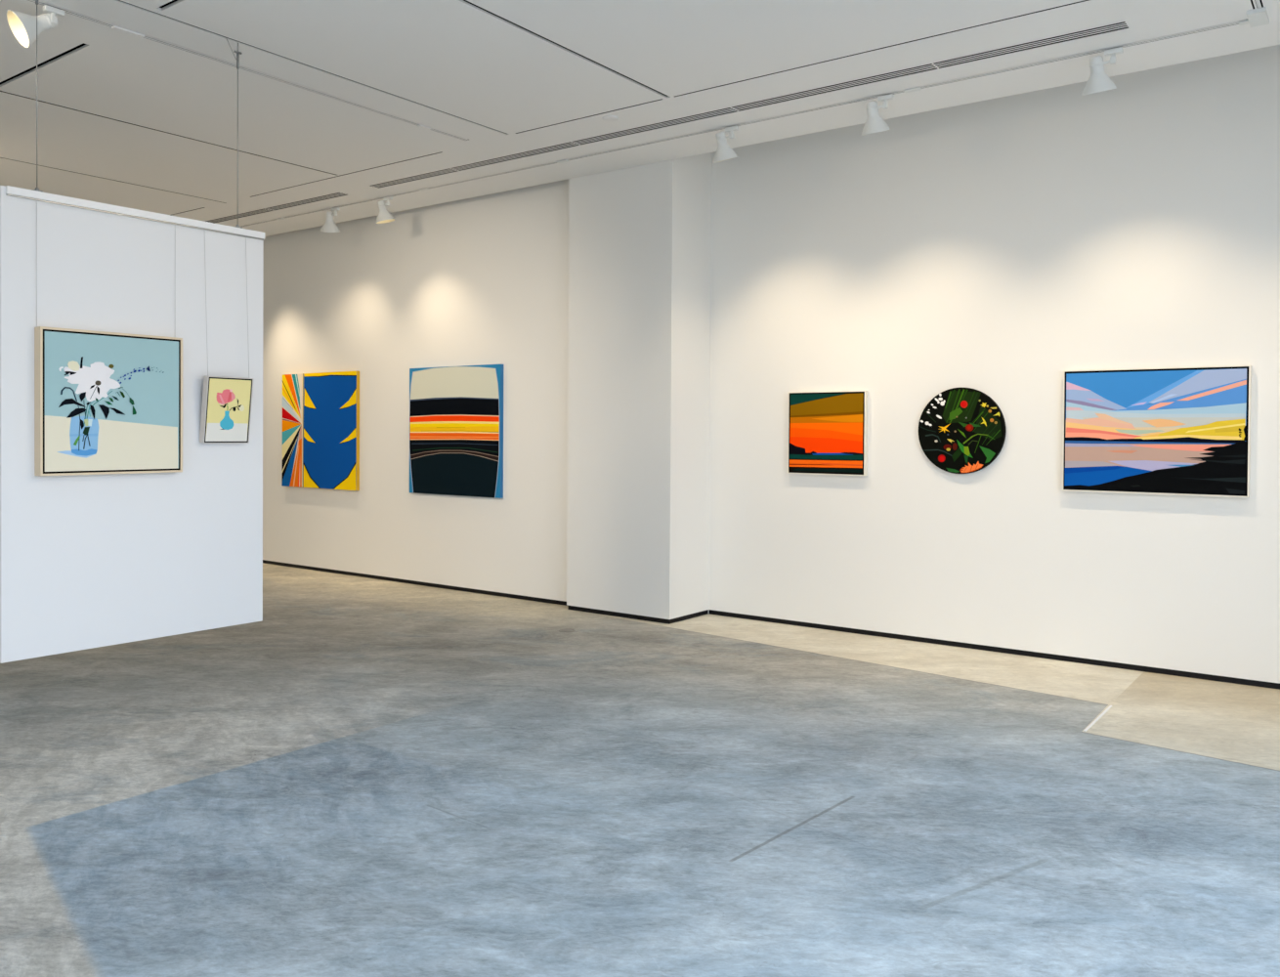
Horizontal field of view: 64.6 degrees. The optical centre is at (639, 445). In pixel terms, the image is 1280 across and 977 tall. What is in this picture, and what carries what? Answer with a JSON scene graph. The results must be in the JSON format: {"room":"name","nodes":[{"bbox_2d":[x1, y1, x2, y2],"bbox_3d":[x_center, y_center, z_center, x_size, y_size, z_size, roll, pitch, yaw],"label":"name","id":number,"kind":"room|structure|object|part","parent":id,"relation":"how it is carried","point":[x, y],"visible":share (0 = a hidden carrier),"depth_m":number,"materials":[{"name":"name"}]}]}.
{"room":"museum","nodes":[
{"label":"museum","id":0,"kind":"room"},
{"bbox_2d":[262,178,569,601],"bbox_3d":[-3.720,-0.806,11.416,8.415,4.213,0.630,1,1,37],"label":"wall","id":1,"kind":"structure","parent":0,"point":[482,279],"depth_m":9.79,"materials":[{"name":"white paint"}]},
{"bbox_2d":[281,371,359,490],"bbox_3d":[-3.413,-0.157,10.774,1.289,1.227,0.043,1,1,37],"label":"picture","id":2,"kind":"object","parent":1,"relation":"attached to","point":[320,410],"visible":1,"depth_m":10.72,"materials":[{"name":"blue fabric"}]},
{"bbox_2d":[262,559,567,605],"bbox_3d":[-3.880,1.320,11.257,8.400,0.037,0.142,1,1,37],"label":"baseboard","id":3,"kind":"structure","parent":1,"relation":"attached to","point":[535,599],"depth_m":9.84,"materials":[{"name":"black"}]},
{"bbox_2d":[409,364,503,498],"bbox_3d":[-1.749,-0.136,9.543,1.233,1.214,0.042,1,1,37],"label":"picture","id":4,"kind":"object","parent":1,"relation":"attached to","point":[456,412],"visible":1,"depth_m":9.50,"materials":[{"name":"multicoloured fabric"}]},
{"bbox_2d":[566,152,711,619],"bbox_3d":[0.047,-0.747,8.543,1.059,4.213,0.765,1,1,37],"label":"wall pillar","id":5,"kind":"structure","parent":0,"point":[640,236],"depth_m":8.20,"materials":[{"name":"white paint"}]},
{"bbox_2d":[567,605,708,624],"bbox_3d":[-0.022,1.378,8.495,1.043,0.037,0.565,1,1,37],"label":"baseboard","id":6,"kind":"structure","parent":5,"relation":"attached to","point":[601,612],"depth_m":8.22,"materials":[{"name":"black"}]},
{"bbox_2d":[0,562,1279,976],"bbox_3d":[-3.722,1.488,5.256,16.000,0.150,10.600,1,1,37],"label":"floor","id":7,"kind":"structure","parent":0,"point":[362,777],"depth_m":4.11,"materials":[{"name":"concrete"}]},
{"bbox_2d":[558,629,575,632],"bbox_3d":[-0.552,1.402,7.662,0.124,0.002,0.124,1,1,37],"label":"cover","id":8,"kind":"object","parent":7,"relation":"on","point":[560,630],"visible":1,"depth_m":7.65,"materials":[{"name":"silver metal"}]},
{"bbox_2d":[1083,705,1111,731],"bbox_3d":[2.438,1.448,5.380,0.011,0.004,0.610,1,1,37],"label":"edging","id":9,"kind":"object","parent":7,"relation":"on","point":[1109,706],"visible":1,"depth_m":5.36,"materials":[{"name":"white"}]},
{"bbox_2d":[0,0,1279,236],"bbox_3d":[-3.900,-2.528,4.931,15.800,0.614,9.713,1,1,37],"label":"ceiling","id":10,"kind":"structure","parent":0,"point":[124,119],"depth_m":6.10,"materials":[{"name":"white paint"}]},
{"bbox_2d":[0,0,264,663],"bbox_3d":[-2.549,-0.618,5.191,0.086,3.234,1.345,1,1,37],"label":"panel","id":11,"kind":"object","parent":10,"relation":"hanging from","point":[87,561],"visible":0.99,"depth_m":5.10,"materials":[{"name":"white paint"}]},
{"bbox_2d":[34,200,182,475],"bbox_3d":[-2.610,-0.504,5.010,0.064,1.292,0.694,1,1,37],"label":"framed painting","id":12,"kind":"object","parent":11,"relation":"attached to","point":[106,403],"visible":1,"depth_m":4.96,"materials":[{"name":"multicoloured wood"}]},
{"bbox_3d":[-2.613,-0.207,5.015,0.060,0.699,0.694,1,1,37],"label":"frame","id":13,"kind":"part","parent":12,"relation":"part of","materials":[{"name":"beige wood"}]},
{"bbox_3d":[-2.510,-1.176,5.173,0.016,0.034,1.323,1,1,37],"label":"picture rail","id":14,"kind":"part","parent":11,"relation":"part of","materials":[{"name":"white metal"}]},
{"bbox_2d":[199,237,253,443],"bbox_3d":[-2.240,-0.581,5.487,0.086,1.142,0.266,1,1,37],"label":"framed painting","id":15,"kind":"object","parent":11,"relation":"attached to","point":[226,407],"visible":1,"depth_m":5.47,"materials":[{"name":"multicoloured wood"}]},
{"bbox_3d":[-2.243,-0.191,5.492,0.042,0.360,0.266,10,6,36],"label":"frame","id":16,"kind":"part","parent":15,"relation":"part of","materials":[{"name":"white wood"}]},
{"bbox_2d":[202,208,274,223],"bbox_3d":[-4.132,-2.286,10.186,1.380,0.002,0.150,1,1,37],"label":"ceiling vent","id":17,"kind":"object","parent":10,"relation":"in","point":[264,209],"visible":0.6,"depth_m":10.05,"materials":[{"name":"white metal"}]},
{"bbox_3d":[-4.147,-2.286,10.165,1.372,0.001,0.011,1,1,37],"label":"blade","id":18,"kind":"part","parent":17,"relation":"part of","materials":[{"name":"white metal"}]},
{"bbox_3d":[-4.116,-2.286,10.207,1.372,0.001,0.011,1,1,37],"label":"blade","id":19,"kind":"part","parent":17,"relation":"part of","materials":[{"name":"white metal"}]},
{"bbox_2d":[29,0,467,140],"bbox_3d":[-3.682,-2.209,4.151,0.036,0.018,8.115,1,1,37],"label":"track","id":20,"kind":"object","parent":10,"relation":"attached to","point":[116,27],"visible":1,"depth_m":5.87,"materials":[{"name":"white metal"}]},
{"bbox_2d":[6,4,64,47],"bbox_3d":[-3.050,-2.101,5.093,0.178,0.217,0.240,1,1,37],"label":"track spotlight","id":21,"kind":"object","parent":20,"relation":"hanging from","point":[22,25],"visible":0.99,"depth_m":5.08,"materials":[{"name":"white metal"}]},
{"bbox_2d":[264,191,350,211],"bbox_3d":[-3.116,-2.270,9.434,1.147,0.002,0.150,1,1,37],"label":"ceiling vent","id":22,"kind":"object","parent":10,"relation":"in","point":[341,193],"visible":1,"depth_m":9.43,"materials":[{"name":"white metal"}]},
{"bbox_3d":[-3.116,-2.271,9.434,1.139,0.001,0.011,1,1,37],"label":"blade","id":23,"kind":"part","parent":22,"relation":"part of","materials":[{"name":"white metal"}]},
{"bbox_2d":[367,168,460,188],"bbox_3d":[-1.923,-2.252,8.550,1.022,0.002,0.150,1,1,37],"label":"ceiling vent","id":24,"kind":"object","parent":10,"relation":"in","point":[449,170],"visible":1,"depth_m":8.54,"materials":[{"name":"white metal"}]},
{"bbox_2d":[447,141,581,171],"bbox_3d":[-0.994,-2.238,7.862,1.290,0.002,0.150,1,1,37],"label":"ceiling vent","id":25,"kind":"object","parent":10,"relation":"in","point":[571,143],"visible":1,"depth_m":7.82,"materials":[{"name":"white metal"}]},
{"bbox_2d":[601,115,618,121],"bbox_3d":[-0.199,-2.216,6.864,0.112,0.010,0.112,1,1,37],"label":"sprinkler","id":26,"kind":"object","parent":10,"relation":"attached to","point":[606,117],"visible":1,"depth_m":6.85,"materials":[{"name":"white"}]},
{"bbox_2d":[568,106,739,145],"bbox_3d":[0.074,-2.221,7.072,1.368,0.002,0.150,1,1,37],"label":"ceiling vent","id":27,"kind":"object","parent":10,"relation":"in","point":[737,111],"visible":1,"depth_m":7.03,"materials":[{"name":"white metal"}]},
{"bbox_2d":[239,19,1249,226],"bbox_3d":[-1.191,-2.245,8.386,10.850,0.018,0.036,1,1,37],"label":"track","id":28,"kind":"object","parent":10,"relation":"attached to","point":[1245,21],"visible":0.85,"depth_m":6.59,"materials":[{"name":"white metal"}]},
{"bbox_2d":[320,207,340,232],"bbox_3d":[-2.955,-2.149,9.733,0.256,0.232,0.176,1,1,37],"label":"track spotlight","id":29,"kind":"object","parent":28,"relation":"hanging from","point":[329,226],"visible":1,"depth_m":9.69,"materials":[{"name":"white metal"}]},
{"bbox_2d":[376,196,395,223],"bbox_3d":[-2.317,-2.141,9.261,0.208,0.229,0.176,1,1,37],"label":"track spotlight","id":30,"kind":"object","parent":28,"relation":"hanging from","point":[384,216],"visible":1,"depth_m":9.22,"materials":[{"name":"white metal"}]},
{"bbox_2d":[713,126,738,163],"bbox_3d":[0.617,-2.094,7.106,0.217,0.233,0.175,1,1,37],"label":"track spotlight","id":31,"kind":"object","parent":28,"relation":"hanging from","point":[724,151],"visible":1,"depth_m":7.05,"materials":[{"name":"white metal"}]},
{"bbox_2d":[861,93,894,135],"bbox_3d":[1.519,-2.080,6.437,0.221,0.233,0.174,1,1,37],"label":"track spotlight","id":32,"kind":"object","parent":28,"relation":"hanging from","point":[874,123],"visible":1,"depth_m":6.38,"materials":[{"name":"white metal"}]},
{"bbox_2d":[1081,46,1123,95],"bbox_3d":[2.584,-2.064,5.648,0.220,0.233,0.174,1,1,37],"label":"track spotlight","id":33,"kind":"object","parent":28,"relation":"hanging from","point":[1098,81],"visible":1,"depth_m":5.60,"materials":[{"name":"white metal"}]},
{"bbox_3d":[2.549,-2.067,5.639,0.181,0.192,0.181,1,20,43],"label":"lamp shade","id":34,"kind":"part","parent":33,"relation":"part of","materials":[{"name":"white metal"}]},
{"bbox_2d":[729,62,939,112],"bbox_3d":[1.167,-2.204,6.262,1.352,0.002,0.150,1,1,37],"label":"ceiling vent","id":35,"kind":"object","parent":10,"relation":"in","point":[926,63],"visible":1,"depth_m":6.23,"materials":[{"name":"white metal"}]},
{"bbox_2d":[931,19,1130,69],"bbox_3d":[2.121,-2.190,5.556,1.022,0.002,0.150,1,1,37],"label":"ceiling vent","id":36,"kind":"object","parent":10,"relation":"in","point":[1123,20],"visible":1,"depth_m":5.53,"materials":[{"name":"white metal"}]},
{"bbox_2d":[1246,0,1269,27],"bbox_3d":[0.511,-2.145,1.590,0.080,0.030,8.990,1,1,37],"label":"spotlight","id":37,"kind":"object","parent":10,"relation":"attached to","point":[1257,17],"visible":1,"depth_m":5.08,"materials":[{"name":"white paint"}]},
{"bbox_3d":[0.510,-2.155,1.572,0.028,0.009,8.960,1,1,37],"label":"track rail","id":38,"kind":"part","parent":37,"relation":"part of","materials":[{"name":"metal"}]},
{"bbox_2d":[708,44,1279,683],"bbox_3d":[3.222,-0.702,6.543,6.426,4.213,0.200,1,1,37],"label":"wall","id":39,"kind":"structure","parent":0,"point":[999,247],"depth_m":6.94,"materials":[{"name":"white paint"}]},
{"bbox_2d":[787,390,868,475],"bbox_3d":[1.426,-0.093,7.726,0.647,0.636,0.045,1,1,37],"label":"framed painting","id":40,"kind":"object","parent":39,"relation":"attached to","point":[828,431],"visible":1,"depth_m":7.70,"materials":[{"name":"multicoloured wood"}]},
{"bbox_2d":[918,387,1006,473],"bbox_3d":[2.255,-0.102,7.115,0.612,0.608,0.039,1,1,37],"label":"picture","id":41,"kind":"object","parent":39,"relation":"attached to","point":[961,430],"visible":1,"depth_m":7.10,"materials":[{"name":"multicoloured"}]},
{"bbox_2d":[708,609,1279,689],"bbox_3d":[3.156,1.422,6.582,6.326,0.037,0.142,1,1,37],"label":"baseboard","id":42,"kind":"structure","parent":39,"relation":"attached to","point":[710,612],"depth_m":6.92,"materials":[{"name":"black"}]},
{"bbox_2d":[1062,364,1251,497],"bbox_3d":[3.231,-0.090,6.385,1.064,0.793,0.052,1,1,37],"label":"framed painting","id":43,"kind":"object","parent":39,"relation":"attached to","point":[1186,430],"visible":1,"depth_m":6.34,"materials":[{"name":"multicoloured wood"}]}
]}

